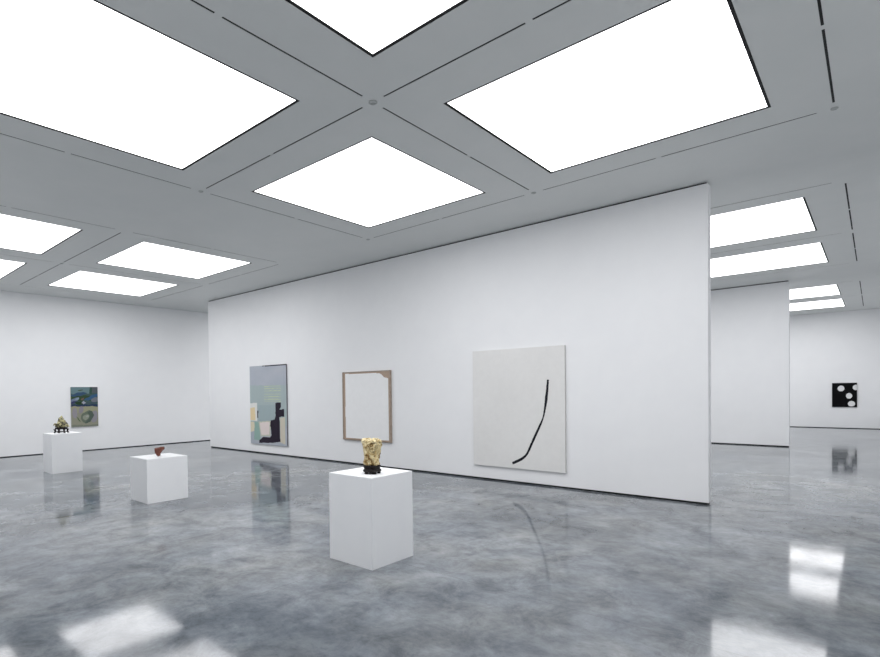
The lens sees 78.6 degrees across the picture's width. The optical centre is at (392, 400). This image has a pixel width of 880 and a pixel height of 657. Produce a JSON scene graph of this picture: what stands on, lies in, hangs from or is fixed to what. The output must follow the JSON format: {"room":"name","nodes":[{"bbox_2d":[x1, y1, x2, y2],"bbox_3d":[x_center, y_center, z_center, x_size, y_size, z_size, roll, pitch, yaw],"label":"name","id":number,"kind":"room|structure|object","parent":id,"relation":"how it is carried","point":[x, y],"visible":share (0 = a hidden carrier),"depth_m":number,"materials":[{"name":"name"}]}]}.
{"room":"museum","nodes":[
{"label":"museum","id":0,"kind":"room"},
{"bbox_2d":[0,291,209,456],"bbox_3d":[-4.154,-0.883,20.873,0.200,4.339,27.080,0,1,42],"label":"wall","id":1,"kind":"structure","parent":0,"point":[148,366],"depth_m":15.81,"materials":[{"name":"white paint"}]},
{"bbox_2d":[70,387,97,426],"bbox_3d":[-8.896,0.188,15.432,0.035,1.138,0.708,0,1,42],"label":"painting","id":2,"kind":"object","parent":1,"relation":"attached to","point":[83,400],"visible":1,"depth_m":15.41,"materials":[{"name":"paint"}]},
{"bbox_2d":[0,440,207,457],"bbox_3d":[-4.125,1.297,20.909,0.160,0.022,26.680,0,1,42],"label":"baseboard","id":3,"kind":"structure","parent":1,"relation":"attached to","point":[200,440],"depth_m":16.18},
{"bbox_2d":[0,427,879,656],"bbox_3d":[2.528,1.395,14.915,18.110,0.150,27.080,0,1,42],"label":"floor","id":4,"kind":"structure","parent":0,"point":[782,559],"depth_m":4.93,"materials":[{"name":"concrete"}]},
{"bbox_2d":[43,431,82,473],"bbox_3d":[-6.984,1.097,11.319,0.593,0.815,0.566,0,1,42],"label":"plinth","id":5,"kind":"object","parent":4,"relation":"on","point":[62,452],"visible":0.98,"depth_m":11.12,"materials":[{"name":"paint"}]},
{"bbox_2d":[53,416,69,432],"bbox_3d":[-7.008,0.507,11.318,0.321,0.365,0.194,-1,1,0],"label":"sculpture","id":6,"kind":"object","parent":5,"relation":"on","point":[61,423],"visible":1,"depth_m":11.26,"materials":[{"name":"beige stone"}]},
{"bbox_2d":[130,453,187,503],"bbox_3d":[-3.593,1.184,8.226,0.592,0.654,0.623,0,1,42],"label":"plinth","id":7,"kind":"object","parent":4,"relation":"on","point":[154,478],"visible":1,"depth_m":8.02,"materials":[{"name":"paint"}]},
{"bbox_2d":[154,447,164,455],"bbox_3d":[-3.565,0.784,8.174,0.152,0.147,0.087,-1,1,0],"label":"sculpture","id":8,"kind":"object","parent":7,"relation":"on","point":[158,450],"visible":1,"depth_m":8.14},
{"bbox_2d":[329,467,412,570],"bbox_3d":[-0.209,1.104,5.175,0.570,0.827,0.571,0,1,42],"label":"plinth","id":9,"kind":"object","parent":4,"relation":"on","point":[371,516],"visible":0.9,"depth_m":4.97,"materials":[{"name":"paint"}]},
{"bbox_2d":[361,438,381,474],"bbox_3d":[-0.203,0.522,5.067,0.183,0.339,0.190,-1,1,-35],"label":"sculpture","id":10,"kind":"object","parent":9,"relation":"on","point":[371,447],"visible":1,"depth_m":5.01,"materials":[{"name":"beige stone"}]},
{"bbox_2d":[0,0,879,315],"bbox_3d":[2.469,-3.100,14.841,18.110,0.120,27.080,0,1,42],"label":"ceiling","id":11,"kind":"structure","parent":0,"point":[784,38],"depth_m":6.37,"materials":[{"name":"paint"}]},
{"bbox_2d":[0,259,26,278],"bbox_3d":[-9.216,-2.883,11.038,2.278,0.111,2.294,0,1,42],"label":"ceiling light","id":12,"kind":"object","parent":11,"relation":"attached to","point":[7,267],"visible":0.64,"depth_m":11.42,"materials":[{"name":"white plastic"}]},
{"bbox_2d":[0,214,81,254],"bbox_3d":[-6.786,-2.879,8.848,2.287,0.111,2.294,0,1,42],"label":"ceiling light","id":13,"kind":"object","parent":11,"relation":"attached to","point":[16,233],"visible":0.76,"depth_m":9.18,"materials":[{"name":"white plastic"}]},
{"bbox_2d":[49,271,177,296],"bbox_3d":[-7.030,-2.952,13.463,2.278,0.111,2.299,0,1,42],"label":"ceiling light","id":14,"kind":"object","parent":11,"relation":"attached to","point":[82,280],"visible":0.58,"depth_m":13.39,"materials":[{"name":"white plastic"}]},
{"bbox_2d":[0,205,274,299],"bbox_3d":[-6.939,-2.913,11.185,6.512,0.107,6.493,0,1,42],"label":"trim","id":15,"kind":"structure","parent":11,"relation":"attached to","point":[0,205],"depth_m":10.71,"materials":[{"name":"black metal"}]},
{"bbox_2d":[0,0,298,169],"bbox_3d":[-2.504,-2.871,4.989,2.313,0.111,2.294,0,1,42],"label":"ceiling light","id":16,"kind":"object","parent":11,"relation":"attached to","point":[88,70],"visible":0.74,"depth_m":4.80,"materials":[{"name":"white plastic"}]},
{"bbox_2d":[97,242,250,278],"bbox_3d":[-4.601,-2.948,11.273,2.287,0.111,2.299,0,1,42],"label":"ceiling light","id":17,"kind":"object","parent":11,"relation":"attached to","point":[144,256],"visible":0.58,"depth_m":11.18,"materials":[{"name":"white plastic"}]},
{"bbox_2d":[252,136,484,227],"bbox_3d":[-0.319,-2.940,7.415,2.313,0.111,2.299,0,1,42],"label":"ceiling light","id":18,"kind":"object","parent":11,"relation":"attached to","point":[370,182],"visible":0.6,"depth_m":7.25,"materials":[{"name":"white plastic"}]},
{"bbox_2d":[369,100,376,104],"bbox_3d":[-0.190,-2.838,5.105,0.084,0.012,0.084,0,1,42],"label":"ceiling fitting","id":19,"kind":"object","parent":11,"relation":"attached to","point":[371,102],"visible":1,"depth_m":5.09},
{"bbox_2d":[285,0,467,56],"bbox_3d":[-0.071,-2.867,2.797,2.325,0.111,2.294,0,1,42],"label":"ceiling light","id":20,"kind":"object","parent":11,"relation":"attached to","point":[372,26],"visible":1,"depth_m":3.95,"materials":[{"name":"white plastic"}]},
{"bbox_2d":[0,0,834,237],"bbox_3d":[-0.194,-2.900,5.107,6.546,0.107,6.493,0,1,42],"label":"trim","id":21,"kind":"structure","parent":11,"relation":"attached to","point":[818,1],"depth_m":4.84,"materials":[{"name":"black metal"}]},
{"bbox_2d":[443,0,770,172],"bbox_3d":[2.114,-2.935,5.222,2.325,0.111,2.299,0,1,42],"label":"ceiling light","id":22,"kind":"object","parent":11,"relation":"attached to","point":[672,68],"visible":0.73,"depth_m":4.97,"materials":[{"name":"white plastic"}]},
{"bbox_2d":[710,197,816,247],"bbox_3d":[5.925,-3.055,9.450,2.325,0.111,2.301,0,1,42],"label":"ceiling light","id":23,"kind":"object","parent":11,"relation":"attached to","point":[789,217],"visible":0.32,"depth_m":9.07,"materials":[{"name":"white plastic"}]},
{"bbox_2d":[711,242,828,277],"bbox_3d":[8.145,-3.125,11.915,2.325,0.111,2.265,0,1,42],"label":"ceiling light","id":24,"kind":"object","parent":11,"relation":"attached to","point":[814,253],"visible":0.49,"depth_m":11.76,"materials":[{"name":"white plastic"}]},
{"bbox_2d":[714,183,856,276],"bbox_3d":[5.830,-3.090,11.790,6.546,0.107,6.492,0,1,42],"label":"trim","id":25,"kind":"structure","parent":11,"relation":"attached to","point":[829,183],"depth_m":8.48,"materials":[{"name":"black metal"}]},
{"bbox_2d":[790,285,840,299],"bbox_3d":[12.025,-3.248,16.220,2.325,0.111,2.198,0,1,42],"label":"ceiling light","id":26,"kind":"object","parent":11,"relation":"attached to","point":[829,290],"visible":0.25,"depth_m":15.85,"materials":[{"name":"white plastic"}]},
{"bbox_2d":[790,299,844,310],"bbox_3d":[14.201,-3.316,18.634,2.325,0.111,2.204,0,1,42],"label":"ceiling light","id":27,"kind":"object","parent":11,"relation":"attached to","point":[837,302],"visible":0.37,"depth_m":18.32,"materials":[{"name":"white plastic"}]},
{"bbox_2d":[208,183,710,502],"bbox_3d":[-0.569,-0.770,11.670,13.128,4.312,0.160,0,1,42],"label":"wall","id":28,"kind":"structure","parent":0,"point":[625,288],"depth_m":9.10,"materials":[{"name":"white paint"}]},
{"bbox_2d":[250,364,287,445],"bbox_3d":[-3.257,0.125,13.980,1.615,2.072,0.035,0,1,42],"label":"painting","id":29,"kind":"object","parent":28,"relation":"attached to","point":[268,383],"visible":1,"depth_m":13.92,"materials":[{"name":"paint"}]},
{"bbox_2d":[342,370,391,442],"bbox_3d":[-0.577,0.130,11.560,1.457,1.508,0.042,0,1,42],"label":"painting","id":30,"kind":"object","parent":28,"relation":"attached to","point":[366,395],"visible":0.98,"depth_m":11.51,"materials":[{"name":"paint"}]},
{"bbox_2d":[209,182,706,301],"bbox_3d":[-0.598,-2.936,11.634,13.088,0.021,0.120,0,1,42],"label":"trim","id":31,"kind":"structure","parent":28,"relation":"attached to","point":[705,182],"depth_m":9.29,"materials":[{"name":"black metal"}]},
{"bbox_2d":[211,446,708,504],"bbox_3d":[-0.541,1.399,11.706,13.088,0.028,0.120,0,1,42],"label":"baseboard","id":32,"kind":"structure","parent":28,"relation":"attached to","point":[211,446],"depth_m":9.29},
{"bbox_2d":[472,345,565,472],"bbox_3d":[2.114,0.142,9.139,1.742,2.048,0.038,0,1,42],"label":"painting","id":33,"kind":"object","parent":28,"relation":"attached to","point":[519,394],"visible":1,"depth_m":9.07,"materials":[{"name":"paint"}]},
{"bbox_2d":[711,281,789,445],"bbox_3d":[5.559,-0.963,18.470,13.128,4.312,0.160,0,1,42],"label":"wall","id":34,"kind":"structure","parent":0,"point":[750,325],"depth_m":14.57,"materials":[{"name":"white paint"}]},
{"bbox_2d":[711,281,786,290],"bbox_3d":[5.531,-3.129,18.434,13.088,0.021,0.120,0,1,42],"label":"trim","id":35,"kind":"structure","parent":34,"relation":"attached to","point":[782,281],"depth_m":14.55,"materials":[{"name":"black metal"}]},
{"bbox_2d":[711,442,788,446],"bbox_3d":[5.587,1.206,18.506,13.088,0.028,0.120,0,1,42],"label":"baseboard","id":36,"kind":"structure","parent":34,"relation":"attached to","point":[711,442],"depth_m":14.64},
{"bbox_2d":[790,308,879,428],"bbox_3d":[11.494,-1.154,24.859,17.710,4.339,0.200,0,1,42],"label":"wall","id":37,"kind":"structure","parent":0,"point":[826,349],"depth_m":20.14,"materials":[{"name":"white paint"}]},
{"bbox_2d":[790,426,871,428],"bbox_3d":[11.523,1.026,24.895,17.710,0.022,0.160,0,1,42],"label":"baseboard","id":38,"kind":"structure","parent":37,"relation":"attached to","point":[790,426],"depth_m":20.23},
{"bbox_2d":[832,383,856,406],"bbox_3d":[16.817,-0.196,19.926,0.711,0.898,0.035,0,1,42],"label":"painting","id":39,"kind":"object","parent":37,"relation":"attached to","point":[843,394],"visible":1,"depth_m":19.91,"materials":[{"name":"paint"}]}
]}

